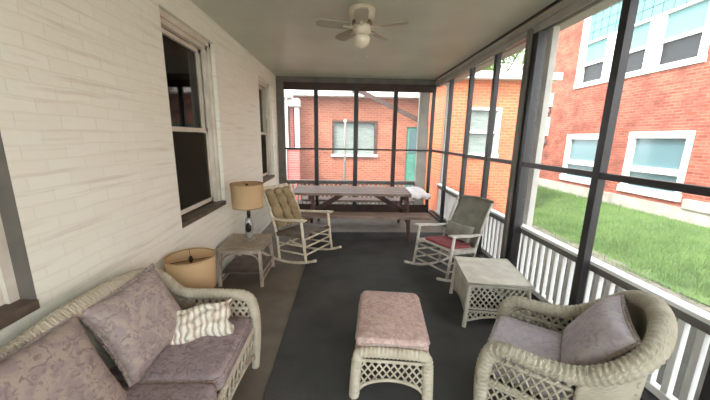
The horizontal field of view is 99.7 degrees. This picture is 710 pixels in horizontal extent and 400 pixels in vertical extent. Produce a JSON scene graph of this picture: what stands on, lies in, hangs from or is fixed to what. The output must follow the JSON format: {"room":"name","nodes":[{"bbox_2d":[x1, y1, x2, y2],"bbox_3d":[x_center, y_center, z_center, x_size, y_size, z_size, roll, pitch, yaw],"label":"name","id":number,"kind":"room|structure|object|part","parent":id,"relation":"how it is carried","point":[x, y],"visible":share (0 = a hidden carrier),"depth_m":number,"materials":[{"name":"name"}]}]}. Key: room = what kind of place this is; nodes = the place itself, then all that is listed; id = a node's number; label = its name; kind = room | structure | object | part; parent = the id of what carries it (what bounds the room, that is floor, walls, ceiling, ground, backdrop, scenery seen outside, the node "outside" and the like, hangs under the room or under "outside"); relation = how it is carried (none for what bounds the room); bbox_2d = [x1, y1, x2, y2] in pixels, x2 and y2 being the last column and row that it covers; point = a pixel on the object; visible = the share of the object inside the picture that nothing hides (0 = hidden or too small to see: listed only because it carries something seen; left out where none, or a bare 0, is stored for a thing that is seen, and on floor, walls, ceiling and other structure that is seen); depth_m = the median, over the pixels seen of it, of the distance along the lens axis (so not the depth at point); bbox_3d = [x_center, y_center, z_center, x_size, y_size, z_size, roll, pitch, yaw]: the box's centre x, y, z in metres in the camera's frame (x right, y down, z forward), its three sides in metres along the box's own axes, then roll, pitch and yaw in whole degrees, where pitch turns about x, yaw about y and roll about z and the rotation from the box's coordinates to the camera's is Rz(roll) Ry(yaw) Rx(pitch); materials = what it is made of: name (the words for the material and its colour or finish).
{"room":"screened porch","nodes":[
{"label":"screened porch","id":0,"kind":"room"},
{"bbox_2d":[0,0,279,347],"bbox_3d":[-1.554,-0.260,2.114,0.250,2.700,8.343,1,12,-2],"label":"wall","id":1,"kind":"structure","parent":0,"point":[86,127],"depth_m":1.69,"materials":[{"name":"paint"}]},
{"bbox_2d":[0,132,39,329],"bbox_3d":[-1.560,-0.254,0.706,0.372,1.690,0.925,1,12,-2],"label":"window","id":2,"kind":"structure","parent":1,"relation":"in","point":[18,299],"depth_m":1.26,"materials":[{"name":"paint"}]},
{"bbox_3d":[-1.482,-0.275,0.704,0.065,1.645,0.925,1,12,-2],"label":"frame","id":3,"kind":"part","parent":2,"relation":"part of","materials":[{"name":"paint"}]},
{"bbox_3d":[-1.471,0.553,0.877,0.166,0.043,0.923,1,12,-2],"label":"sill","id":4,"kind":"part","parent":2,"relation":"part of","materials":[{"name":"paint"}]},
{"bbox_2d":[159,8,225,227],"bbox_3d":[-1.629,-0.688,2.790,0.372,1.690,0.935,1,12,-2],"label":"window","id":5,"kind":"structure","parent":1,"relation":"in","point":[195,146],"depth_m":2.87,"materials":[{"name":"paint"}]},
{"bbox_3d":[-1.583,-0.676,2.794,0.026,1.454,0.675,1,12,-2],"label":"pane","id":6,"kind":"part","parent":5,"relation":"part of","materials":[{"name":"glass"}]},
{"bbox_3d":[-1.572,-0.678,2.794,0.055,1.540,0.765,1,12,-2],"label":"sash","id":7,"kind":"part","parent":5,"relation":"part of","materials":[{"name":"paint"}]},
{"bbox_3d":[-1.539,0.119,2.961,0.166,0.043,0.933,1,12,-2],"label":"sill","id":8,"kind":"part","parent":5,"relation":"part of","materials":[{"name":"paint"}]},
{"bbox_2d":[258,77,274,182],"bbox_3d":[-1.709,-1.191,5.204,0.373,1.690,0.820,1,12,-2],"label":"window","id":9,"kind":"structure","parent":1,"relation":"in","point":[263,93],"depth_m":5.44,"materials":[{"name":"paint"}]},
{"bbox_3d":[-1.663,-1.178,5.208,0.026,1.454,0.560,1,12,-2],"label":"pane","id":10,"kind":"part","parent":9,"relation":"part of","materials":[{"name":"grey glass"}]},
{"bbox_3d":[-1.651,-1.180,5.208,0.055,1.540,0.650,1,12,-2],"label":"sash","id":11,"kind":"part","parent":9,"relation":"part of","materials":[{"name":"paint"}]},
{"bbox_3d":[-1.619,-0.384,5.375,0.166,0.043,0.818,1,12,-2],"label":"sill","id":12,"kind":"part","parent":9,"relation":"part of","materials":[{"name":"paint"}]},
{"bbox_2d":[276,76,436,211],"bbox_3d":[0.019,-1.083,6.201,3.165,2.700,0.170,1,12,-2],"label":"wall","id":13,"kind":"structure","parent":0,"point":[424,87],"depth_m":6.05,"materials":[{"name":"brown paint"}]},
{"bbox_3d":[-1.490,-1.040,6.120,0.141,2.600,0.090,1,12,-2],"label":"corner post","id":14,"kind":"part","parent":13,"relation":"part of","materials":[{"name":"grey paint"}]},
{"bbox_2d":[287,179,424,203],"bbox_3d":[-0.029,-0.122,6.466,3.050,0.610,0.080,1,12,-2],"label":"porch railing","id":15,"kind":"object","parent":13,"relation":"attached to","point":[292,181],"visible":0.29,"depth_m":6.40,"materials":[{"name":"grey paint"}]},
{"bbox_3d":[-0.025,-0.407,6.407,3.050,0.028,0.080,1,12,-2],"label":"rail","id":16,"kind":"part","parent":15,"relation":"part of","materials":[{"name":"black wood"}]},
{"bbox_3d":[-0.025,-0.366,6.416,3.050,0.057,0.044,1,12,-2],"label":"sub rail","id":17,"kind":"part","parent":15,"relation":"part of","materials":[{"name":"grey paint"}]},
{"bbox_3d":[0.020,-1.042,6.162,3.165,0.035,0.045,1,12,-2],"label":"rail","id":18,"kind":"part","parent":13,"relation":"part of","materials":[{"name":"metal"}]},
{"bbox_3d":[0.000,0.167,6.425,3.165,0.160,0.060,1,12,-2],"label":"sole plate","id":19,"kind":"part","parent":13,"relation":"part of","materials":[{"name":"brown paint"}]},
{"bbox_3d":[1.391,-1.028,6.294,0.200,2.600,0.100,1,12,-2],"label":"post","id":20,"kind":"part","parent":13,"relation":"part of","materials":[{"name":"paint"}]},
{"bbox_2d":[191,0,565,79],"bbox_3d":[0.155,-1.609,1.905,3.627,0.080,8.373,1,12,-2],"label":"ceiling","id":21,"kind":"structure","parent":0,"point":[284,36],"depth_m":3.31,"materials":[{"name":"paint"}]},
{"bbox_2d":[315,3,407,57],"bbox_3d":[0.054,-1.521,2.744,0.816,0.436,0.803,1,12,-2],"label":"ceiling fan","id":22,"kind":"object","parent":21,"relation":"hanging from","point":[361,15],"visible":1,"depth_m":2.69,"materials":[{"name":"plastic"}]},
{"bbox_3d":[-0.201,-1.577,2.683,0.310,0.029,0.123,-2,12,-16],"label":"blade","id":23,"kind":"part","parent":22,"relation":"part of","materials":[{"name":"paint"}]},
{"bbox_3d":[-0.089,-1.637,2.981,0.123,0.029,0.310,-7,14,-33],"label":"blade","id":24,"kind":"part","parent":22,"relation":"part of","materials":[{"name":"paint"}]},
{"bbox_3d":[0.062,-1.468,2.783,0.156,0.112,0.156,1,12,-2],"label":"lamp shade","id":25,"kind":"part","parent":22,"relation":"part of","materials":[{"name":"beige glass"}]},
{"bbox_3d":[0.051,-1.533,2.490,0.130,0.029,0.312,1,12,-2],"label":"blade","id":26,"kind":"part","parent":22,"relation":"part of","materials":[{"name":"paint"}]},
{"bbox_3d":[0.234,-1.629,2.970,0.123,0.029,0.310,10,15,37],"label":"blade","id":27,"kind":"part","parent":22,"relation":"part of","materials":[{"name":"paint"}]},
{"bbox_3d":[0.322,-1.565,2.666,0.310,0.029,0.123,5,12,20],"label":"blade","id":28,"kind":"part","parent":22,"relation":"part of","materials":[{"name":"paint"}]},
{"bbox_2d":[202,211,659,399],"bbox_3d":[0.104,1.136,2.459,3.615,0.120,8.343,1,12,-2],"label":"floor","id":29,"kind":"structure","parent":0,"point":[275,300],"depth_m":3.17,"materials":[{"name":"paint"}]},
{"bbox_2d":[0,267,260,399],"bbox_3d":[-0.955,0.851,1.428,0.693,0.825,1.214,1,12,-2],"label":"wicker loveseat","id":30,"kind":"object","parent":29,"relation":"on","point":[205,367],"visible":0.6,"depth_m":1.53,"materials":[{"name":"paint"}]},
{"bbox_2d":[0,314,127,399],"bbox_3d":[-1.109,0.722,1.059,0.263,0.472,0.584,1,12,1],"label":"throw pillow","id":31,"kind":"object","parent":30,"relation":"on","point":[60,363],"visible":0.96,"depth_m":1.11,"materials":[{"name":"fabric"}]},
{"bbox_2d":[78,263,181,386],"bbox_3d":[-1.122,0.633,1.587,0.241,0.414,0.509,2,12,3],"label":"throw pillow","id":32,"kind":"object","parent":30,"relation":"on","point":[135,322],"visible":0.8,"depth_m":1.47,"materials":[{"name":"fabric"}]},
{"bbox_3d":[-1.150,0.771,1.405,0.211,0.582,1.141,1,12,-2],"label":"panel","id":33,"kind":"part","parent":30,"relation":"part of","materials":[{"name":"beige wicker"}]},
{"bbox_2d":[121,383,216,399],"bbox_3d":[-0.931,0.952,1.179,0.580,0.118,0.520,1,12,-2],"label":"seat cushion","id":34,"kind":"object","parent":30,"relation":"on","point":[139,391],"depth_m":1.36,"materials":[{"name":"purple fabric"}]},
{"bbox_2d":[110,318,251,390],"bbox_3d":[-0.948,0.844,1.698,0.580,0.118,0.520,1,12,-2],"label":"seat cushion","id":35,"kind":"object","parent":30,"relation":"on","point":[215,360],"depth_m":1.55,"materials":[{"name":"purple fabric"}]},
{"bbox_2d":[168,298,233,344],"bbox_3d":[-0.905,0.724,1.767,0.358,0.216,0.228,-3,12,-20],"label":"throw pillow","id":36,"kind":"object","parent":30,"relation":"on","point":[207,319],"visible":0.8,"depth_m":1.71,"materials":[{"name":"white fabric"}]},
{"bbox_3d":[-0.972,0.658,1.955,0.594,0.398,0.032,1,12,-2],"label":"arm panel","id":37,"kind":"part","parent":30,"relation":"part of","materials":[{"name":"beige wicker"}]},
{"bbox_2d":[216,234,274,286],"bbox_3d":[-1.199,0.655,3.347,0.468,0.421,0.531,1,12,-2],"label":"table","id":38,"kind":"object","parent":29,"relation":"on","point":[236,244],"visible":0.96,"depth_m":3.22,"materials":[{"name":"grey wood"}]},
{"bbox_3d":[-1.400,0.710,3.111,0.050,0.403,0.061,1,12,-2],"label":"leg","id":39,"kind":"part","parent":38,"relation":"part of","materials":[{"name":"grey wood"}]},
{"bbox_2d":[229,181,262,241],"bbox_3d":[-1.161,0.133,3.260,0.343,0.637,0.343,1,12,-2],"label":"table lamp","id":40,"kind":"object","parent":38,"relation":"on","point":[247,196],"visible":1,"depth_m":3.11,"materials":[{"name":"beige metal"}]},
{"bbox_3d":[-1.158,-0.050,3.222,0.340,0.260,0.340,1,12,-2],"label":"lamp shade","id":41,"kind":"part","parent":40,"relation":"part of","materials":[{"name":"brown fabric"}]},
{"bbox_2d":[244,183,249,217],"bbox_3d":[-1.118,0.007,3.235,0.251,0.375,0.290,1,12,-2],"label":"socket","id":42,"kind":"object","parent":40,"relation":"attached to","point":[246,185],"depth_m":3.08,"materials":[{"name":"black metal"}]},
{"bbox_3d":[-1.163,0.303,3.295,0.092,0.230,0.092,1,12,-2],"label":"glass","id":43,"kind":"part","parent":40,"relation":"part of","materials":[{"name":"grey"}]},
{"bbox_3d":[-0.982,0.714,3.126,0.050,0.403,0.061,1,12,-2],"label":"leg","id":44,"kind":"part","parent":38,"relation":"part of","materials":[{"name":"grey wood"}]},
{"bbox_3d":[-0.997,0.618,3.586,0.050,0.403,0.061,1,12,-2],"label":"leg","id":45,"kind":"part","parent":38,"relation":"part of","materials":[{"name":"grey wood"}]},
{"bbox_2d":[262,183,341,263],"bbox_3d":[-0.707,0.298,3.875,0.917,0.912,0.615,8,13,29],"label":"rocking chair","id":46,"kind":"object","parent":29,"relation":"on","point":[279,194],"visible":0.99,"depth_m":3.84,"materials":[{"name":"beige paint"}]},
{"bbox_3d":[-1.063,0.300,3.791,0.204,0.904,0.034,1,10,30],"label":"post","id":47,"kind":"part","parent":46,"relation":"part of","materials":[{"name":"beige paint"}]},
{"bbox_3d":[-1.083,-0.165,4.006,0.025,0.070,0.500,1,10,30],"label":"crest rail","id":48,"kind":"part","parent":46,"relation":"part of","materials":[{"name":"beige paint"}]},
{"bbox_2d":[265,186,301,226],"bbox_3d":[-0.945,0.079,3.972,0.286,0.499,0.432,1,10,30],"label":"cushion","id":49,"kind":"object","parent":46,"relation":"on","point":[276,196],"depth_m":3.92,"materials":[{"name":"beige fabric"}]},
{"bbox_3d":[-0.811,0.242,3.608,0.552,0.025,0.077,1,10,30],"label":"armrest","id":50,"kind":"part","parent":46,"relation":"part of","materials":[{"name":"beige paint"}]},
{"bbox_3d":[-0.812,0.216,4.215,0.204,0.904,0.034,1,10,30],"label":"post","id":51,"kind":"part","parent":46,"relation":"part of","materials":[{"name":"beige paint"}]},
{"bbox_3d":[-0.671,0.388,3.871,0.470,0.048,0.530,1,10,30],"label":"seat","id":52,"kind":"part","parent":46,"relation":"part of","materials":[{"name":"paint"}]},
{"bbox_3d":[-0.607,0.497,3.537,0.049,0.493,0.034,1,10,30],"label":"leg","id":53,"kind":"part","parent":46,"relation":"part of","materials":[{"name":"beige paint"}]},
{"bbox_3d":[-0.541,0.152,4.065,0.552,0.025,0.077,1,10,30],"label":"armrest","id":54,"kind":"part","parent":46,"relation":"part of","materials":[{"name":"beige paint"}]},
{"bbox_3d":[-0.336,0.406,3.995,0.049,0.493,0.034,1,10,30],"label":"leg","id":55,"kind":"part","parent":46,"relation":"part of","materials":[{"name":"beige paint"}]},
{"bbox_2d":[291,185,429,240],"bbox_3d":[0.061,0.177,5.108,2.180,0.721,1.460,1,12,-1],"label":"picnic table","id":56,"kind":"object","parent":29,"relation":"on","point":[380,193],"visible":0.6,"depth_m":4.75,"materials":[{"name":"wood"}]},
{"bbox_3d":[-0.677,0.257,4.712,0.040,0.701,0.420,1,12,-1],"label":"leg","id":57,"kind":"part","parent":56,"relation":"part of","materials":[{"name":"wood"}]},
{"bbox_3d":[-0.682,0.098,5.475,0.040,0.701,0.420,1,12,-1],"label":"leg","id":58,"kind":"part","parent":56,"relation":"part of","materials":[{"name":"wood"}]},
{"bbox_3d":[0.828,0.120,5.489,0.040,0.701,0.420,1,12,-1],"label":"leg","id":59,"kind":"part","parent":56,"relation":"part of","materials":[{"name":"brown wood"}]},
{"bbox_3d":[0.833,0.279,4.726,0.040,0.701,0.420,1,12,-1],"label":"leg","id":60,"kind":"part","parent":56,"relation":"part of","materials":[{"name":"brown wood"}]},
{"bbox_2d":[405,187,430,199],"bbox_3d":[1.032,-0.124,4.946,0.311,0.160,0.618,1,12,-1],"label":"cloth","id":61,"kind":"object","parent":56,"relation":"on","point":[416,192],"visible":1,"depth_m":4.68,"materials":[{"name":"white fabric"}]},
{"bbox_2d":[263,232,547,399],"bbox_3d":[0.546,1.194,1.891,2.195,0.012,6.380,1,12,-2],"label":"floor mat","id":62,"kind":"object","parent":29,"relation":"on","point":[313,361],"visible":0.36,"depth_m":2.57,"materials":[{"name":"grey carpet"}]},
{"bbox_2d":[349,291,433,399],"bbox_3d":[0.241,0.948,2.065,0.508,0.391,0.665,2,12,4],"label":"wicker ottoman","id":63,"kind":"object","parent":62,"relation":"on","point":[390,325],"visible":1,"depth_m":1.79,"materials":[{"name":"pink fabric"}]},
{"bbox_3d":[0.217,1.031,1.777,0.508,0.344,0.065,2,12,4],"label":"frame","id":64,"kind":"part","parent":63,"relation":"part of","materials":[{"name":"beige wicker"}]},
{"bbox_2d":[356,291,428,350],"bbox_3d":[0.245,0.801,2.055,0.440,0.100,0.600,2,12,4],"label":"cushion","id":65,"kind":"object","parent":63,"relation":"on","point":[393,320],"depth_m":1.92,"materials":[{"name":"pink fabric"}]},
{"bbox_2d":[404,195,494,281],"bbox_3d":[1.103,0.427,3.443,0.924,0.874,0.572,-6,14,-31],"label":"rocking chair","id":66,"kind":"object","parent":62,"relation":"on","point":[467,223],"visible":0.93,"depth_m":3.46,"materials":[{"name":"white paint"}]},
{"bbox_3d":[0.727,0.522,3.528,0.046,0.464,0.032,2,9,-33],"label":"leg","id":67,"kind":"part","parent":66,"relation":"part of","materials":[{"name":"white paint"}]},
{"bbox_3d":[0.928,0.293,3.605,0.519,0.023,0.072,2,9,-33],"label":"armrest","id":68,"kind":"part","parent":66,"relation":"part of","materials":[{"name":"white paint"}]},
{"bbox_3d":[1.046,0.517,3.427,0.442,0.045,0.493,2,9,-33],"label":"seat","id":69,"kind":"part","parent":66,"relation":"part of","materials":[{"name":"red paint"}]},
{"bbox_2d":[425,236,470,248],"bbox_3d":[1.059,0.476,3.426,0.367,0.036,0.400,2,9,-33],"label":"seat cushion","id":70,"kind":"object","parent":66,"relation":"on","point":[445,242],"depth_m":3.35,"materials":[{"name":"red fabric"}]},
{"bbox_3d":[1.174,0.367,3.756,0.192,0.850,0.032,2,9,-33],"label":"post","id":71,"kind":"part","parent":66,"relation":"part of","materials":[{"name":"white paint"}]},
{"bbox_3d":[0.992,0.613,3.111,0.046,0.464,0.032,2,9,-33],"label":"leg","id":72,"kind":"part","parent":66,"relation":"part of","materials":[{"name":"white paint"}]},
{"bbox_2d":[443,220,474,242],"bbox_3d":[1.207,0.364,3.496,0.075,0.188,0.372,26,-4,-34],"label":"lumbar cushion","id":73,"kind":"object","parent":66,"relation":"on","point":[452,228],"depth_m":3.47,"materials":[{"name":"grey fabric"}]},
{"bbox_3d":[1.192,0.383,3.189,0.519,0.023,0.072,2,9,-33],"label":"armrest","id":74,"kind":"part","parent":66,"relation":"part of","materials":[{"name":"white paint"}]},
{"bbox_3d":[1.472,-0.018,3.581,0.069,0.051,0.445,2,9,-33],"label":"crest rail","id":75,"kind":"part","parent":66,"relation":"part of","materials":[{"name":"grey wood"}]},
{"bbox_3d":[1.419,0.452,3.370,0.192,0.850,0.032,2,9,-33],"label":"post","id":76,"kind":"part","parent":66,"relation":"part of","materials":[{"name":"white paint"}]},
{"bbox_2d":[449,256,534,327],"bbox_3d":[1.198,0.819,2.719,0.538,0.408,0.598,2,12,6],"label":"wicker side table","id":77,"kind":"object","parent":62,"relation":"on","point":[468,273],"visible":0.8,"depth_m":2.52,"materials":[{"name":"white wicker"}]},
{"bbox_3d":[0.991,0.772,3.012,0.039,0.374,0.067,-8,15,-38],"label":"leg","id":78,"kind":"part","parent":77,"relation":"part of","materials":[{"name":"wicker"}]},
{"bbox_3d":[0.929,0.880,2.486,0.065,0.375,0.039,-8,15,-38],"label":"leg","id":79,"kind":"part","parent":77,"relation":"part of","materials":[{"name":"wicker"}]},
{"bbox_3d":[1.405,0.899,2.433,0.039,0.375,0.065,-8,15,-37],"label":"leg","id":80,"kind":"part","parent":77,"relation":"part of","materials":[{"name":"wicker"}]},
{"bbox_2d":[473,290,677,399],"bbox_3d":[1.104,0.837,1.609,0.735,0.847,0.710,9,14,34],"label":"wicker armchair","id":81,"kind":"object","parent":62,"relation":"on","point":[519,359],"visible":0.88,"depth_m":1.46,"materials":[{"name":"wicker"}]},
{"bbox_2d":[489,316,573,399],"bbox_3d":[1.060,0.872,1.647,0.580,0.148,0.470,9,14,34],"label":"seat cushion","id":82,"kind":"object","parent":81,"relation":"on","point":[537,340],"depth_m":1.68,"materials":[{"name":"purple fabric"}]},
{"bbox_3d":[1.231,0.732,1.834,0.593,0.373,0.032,9,14,34],"label":"arm panel","id":83,"kind":"part","parent":81,"relation":"part of","materials":[{"name":"wicker"}]},
{"bbox_3d":[0.920,0.817,1.401,0.593,0.373,0.032,9,14,34],"label":"arm panel","id":84,"kind":"part","parent":81,"relation":"part of","materials":[{"name":"wicker"}]},
{"bbox_2d":[561,292,642,393],"bbox_3d":[1.210,0.703,1.506,0.261,0.374,0.515,9,14,34],"label":"throw pillow","id":85,"kind":"object","parent":81,"relation":"on","point":[605,332],"visible":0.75,"depth_m":1.40,"materials":[{"name":"purple fabric"}]},
{"bbox_3d":[1.258,0.784,1.488,0.270,0.601,0.625,9,14,34],"label":"panel","id":86,"kind":"part","parent":81,"relation":"part of","materials":[{"name":"wicker"}]},
{"bbox_3d":[-1.243,1.054,2.376,0.220,0.030,0.220,1,12,-2],"label":"wooden block","id":87,"kind":"object","parent":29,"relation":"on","visible":0},
{"bbox_2d":[164,247,216,305],"bbox_3d":[-1.238,0.728,2.308,0.343,0.637,0.343,1,12,-2],"label":"table lamp","id":88,"kind":"object","parent":87,"relation":"on","point":[190,267],"visible":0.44,"depth_m":2.20,"materials":[{"name":"beige fabric"}]},
{"bbox_2d":[170,250,208,301],"bbox_3d":[-1.195,0.602,2.283,0.251,0.375,0.290,1,12,-2],"label":"socket","id":89,"kind":"object","parent":88,"relation":"attached to","point":[195,274],"depth_m":2.15,"materials":[{"name":"black metal"}]},
{"bbox_3d":[-1.235,0.545,2.270,0.340,0.260,0.340,1,12,-2],"label":"lamp shade","id":90,"kind":"part","parent":88,"relation":"part of","materials":[{"name":"brown fabric"}]},
{"bbox_2d":[428,0,709,399],"bbox_3d":[1.757,-0.200,2.174,0.120,2.665,8.223,1,12,-2],"label":"wall","id":91,"kind":"structure","parent":0,"point":[535,34],"depth_m":2.88,"materials":[{"name":"paint"}]},
{"bbox_2d":[440,82,449,183],"bbox_3d":[1.825,-0.764,6.186,0.065,3.140,0.100,1,12,-2],"label":"trim","id":92,"kind":"structure","parent":91,"relation":"attached to","point":[448,84],"depth_m":6.03,"materials":[{"name":"paint"}]},
{"bbox_2d":[435,0,561,79],"bbox_3d":[1.711,-1.532,1.895,0.028,0.013,8.223,1,12,-2],"label":"trim","id":93,"kind":"structure","parent":91,"relation":"attached to","point":[556,1],"depth_m":3.21,"materials":[{"name":"paint"}]},
{"bbox_3d":[1.740,-0.365,3.129,0.090,2.600,0.160,1,12,-2],"label":"post","id":94,"kind":"part","parent":91,"relation":"part of","materials":[{"name":"paint"}]},
{"bbox_2d":[443,0,622,85],"bbox_3d":[2.045,-1.616,2.042,0.140,0.220,8.523,1,12,-2],"label":"trim","id":95,"kind":"structure","parent":91,"relation":"attached to","point":[604,4],"depth_m":2.80,"materials":[{"name":"paint"}]},
{"bbox_2d":[518,26,559,269],"bbox_3d":[1.922,-0.153,3.251,0.065,3.140,0.100,1,12,-2],"label":"trim","id":96,"kind":"structure","parent":91,"relation":"attached to","point":[553,33],"depth_m":3.08,"materials":[{"name":"paint"}]},
{"bbox_3d":[1.744,1.087,2.442,0.060,0.035,8.223,1,12,-2],"label":"sole plate","id":97,"kind":"part","parent":91,"relation":"part of","materials":[{"name":"paint"}]},
{"bbox_3d":[1.757,-0.182,2.178,0.045,0.044,8.223,1,12,-2],"label":"rail","id":98,"kind":"part","parent":91,"relation":"part of","materials":[{"name":"metal"}]},
{"bbox_2d":[435,183,709,399],"bbox_3d":[1.807,0.635,2.951,0.080,0.615,6.600,1,12,-2],"label":"porch railing","id":99,"kind":"object","parent":91,"relation":"attached to","point":[689,315],"visible":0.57,"depth_m":2.31,"materials":[{"name":"white paint"}]},
{"bbox_3d":[1.812,0.348,2.892,0.080,0.028,6.600,1,12,-2],"label":"rail","id":100,"kind":"part","parent":99,"relation":"part of","materials":[{"name":"white paint"}]},
{"bbox_3d":[1.811,0.390,2.900,0.044,0.057,6.600,1,12,-2],"label":"sub rail","id":101,"kind":"part","parent":99,"relation":"part of","materials":[{"name":"grey paint"}]},
{"label":"outside","id":102,"kind":"structure","parent":0,"visible":0},
{"bbox_3d":[9.634,0.308,10.601,100.000,0.100,100.000,1,12,-2],"label":"ground","id":103,"kind":"structure","parent":102,"visible":0},
{"bbox_2d":[481,49,524,70],"bbox_3d":[8.175,-5.769,16.784,6.794,9.249,7.237,-7,14,-35],"label":"leafy tree","id":104,"kind":"object","parent":103,"relation":"on","point":[515,57],"visible":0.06,"depth_m":16.07,"materials":[{"name":"green plant"}]},
{"bbox_2d":[538,0,709,227],"bbox_3d":[10.300,-3.079,5.319,5.100,8.700,17.000,1,12,-2],"label":"brick building","id":105,"kind":"structure","parent":103,"relation":"on","point":[662,130],"depth_m":8.02,"materials":[{"name":"brick"}]},
{"bbox_2d":[543,117,549,145],"bbox_3d":[7.536,-2.713,11.947,0.151,1.100,0.360,1,12,-2],"label":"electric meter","id":106,"kind":"object","parent":105,"relation":"attached to","point":[548,118],"visible":0.34,"depth_m":11.77,"materials":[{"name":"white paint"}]},
{"bbox_2d":[548,93,553,115],"bbox_3d":[7.553,-3.732,11.736,0.151,0.820,0.360,1,12,-2],"label":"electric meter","id":107,"kind":"object","parent":105,"relation":"attached to","point":[552,94],"visible":0.31,"depth_m":11.56,"materials":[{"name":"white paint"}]},
{"bbox_3d":[7.756,-1.420,10.113,0.020,1.380,1.430,1,12,-2],"label":"pane","id":108,"kind":"part","parent":105,"relation":"part of","materials":[{"name":"teal glass"}]},
{"bbox_3d":[7.835,-3.869,8.487,0.020,0.600,3.680,1,12,-2],"label":"dark pane","id":109,"kind":"part","parent":105,"relation":"part of","materials":[{"name":"grey glass"}]},
{"bbox_3d":[7.826,-4.506,8.354,0.020,0.620,3.680,1,12,-2],"label":"frosted pane","id":110,"kind":"part","parent":105,"relation":"part of","materials":[{"name":"teal"}]},
{"bbox_3d":[7.833,-0.954,7.775,0.020,1.420,1.400,1,12,-2],"label":"pane","id":111,"kind":"part","parent":105,"relation":"part of","materials":[{"name":"teal"}]},
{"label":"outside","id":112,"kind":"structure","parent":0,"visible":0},
{"bbox_2d":[532,223,709,312],"bbox_3d":[4.288,0.627,7.426,0.500,0.030,18.000,1,12,-2],"label":"ground","id":113,"kind":"structure","parent":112,"point":[706,308],"depth_m":4.82,"materials":[{"name":"beige concrete"}]},
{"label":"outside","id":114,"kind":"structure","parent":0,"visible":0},
{"bbox_2d":[299,196,709,399],"bbox_3d":[-1.068,0.724,6.758,10.350,0.100,19.000,1,12,-2],"label":"ground","id":115,"kind":"structure","parent":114,"point":[693,331],"depth_m":3.01,"materials":[{"name":"plant"}]},
{"bbox_2d":[284,91,300,199],"bbox_3d":[-2.085,-1.701,9.746,0.680,3.400,0.900,1,12,-2],"label":"porch","id":116,"kind":"object","parent":115,"relation":"on","point":[293,162],"visible":0.66,"depth_m":9.66,"materials":[{"name":"white paint"}]},
{"bbox_2d":[344,119,346,196],"bbox_3d":[-0.341,-1.363,10.129,0.100,2.640,0.100,1,12,-2],"label":"pole","id":117,"kind":"object","parent":115,"relation":"on","point":[345,120],"visible":0.88,"depth_m":10.04,"materials":[{"name":"metal"}]},
{"bbox_2d":[284,90,418,196],"bbox_3d":[1.124,-2.099,11.378,7.400,3.620,2.950,1,12,-2],"label":"brick house","id":118,"kind":"structure","parent":115,"relation":"on","point":[375,120],"depth_m":10.29,"materials":[{"name":"red brick"}]},
{"bbox_3d":[-0.036,-2.126,10.358,1.390,1.070,0.020,1,12,-2],"label":"pane","id":119,"kind":"part","parent":118,"relation":"part of","materials":[{"name":"glass"}]},
{"bbox_3d":[2.204,-1.323,10.605,0.880,2.450,0.050,1,12,-2],"label":"door","id":120,"kind":"part","parent":118,"relation":"part of","materials":[{"name":"teal paint"}]},
{"bbox_3d":[2.217,-2.026,10.428,0.680,0.800,0.030,1,12,-2],"label":"door glass","id":121,"kind":"part","parent":118,"relation":"part of","materials":[{"name":"teal"}]},
{"bbox_2d":[352,91,428,199],"bbox_3d":[1.057,-1.709,9.597,2.403,3.579,0.690,1,12,-2],"label":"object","id":122,"kind":"structure","parent":115,"relation":"on","point":[364,93],"depth_m":9.02,"materials":[{"name":"brown paint"}]},
{"bbox_2d":[423,71,562,213],"bbox_3d":[3.559,-1.581,8.833,3.100,3.720,2.200,1,12,-2],"label":"brick building","id":123,"kind":"structure","parent":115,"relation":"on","point":[509,87],"depth_m":7.98,"materials":[{"name":"orange brick"}]},
{"bbox_3d":[3.366,-1.806,7.982,0.810,1.160,0.020,1,12,-2],"label":"pane","id":124,"kind":"part","parent":123,"relation":"part of","materials":[{"name":"white glass"}]},
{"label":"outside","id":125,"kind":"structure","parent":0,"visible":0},
{"bbox_2d":[532,185,709,306],"bbox_3d":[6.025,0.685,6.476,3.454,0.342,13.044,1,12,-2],"label":"grass","id":126,"kind":"structure","parent":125,"point":[544,192],"depth_m":6.13,"materials":[{"name":"green plant"}]},
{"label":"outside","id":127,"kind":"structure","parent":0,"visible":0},
{"bbox_2d":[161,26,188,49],"bbox_3d":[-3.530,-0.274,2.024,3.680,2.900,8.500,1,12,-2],"label":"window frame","id":128,"kind":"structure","parent":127,"point":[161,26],"depth_m":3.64,"materials":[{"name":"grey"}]},
{"bbox_2d":[428,209,658,399],"bbox_3d":[0.078,1.303,2.585,3.560,0.500,8.523,1,12,-2],"label":"trim","id":129,"kind":"structure","parent":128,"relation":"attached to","point":[428,209],"depth_m":2.98,"materials":[{"name":"concrete"}]}
]}

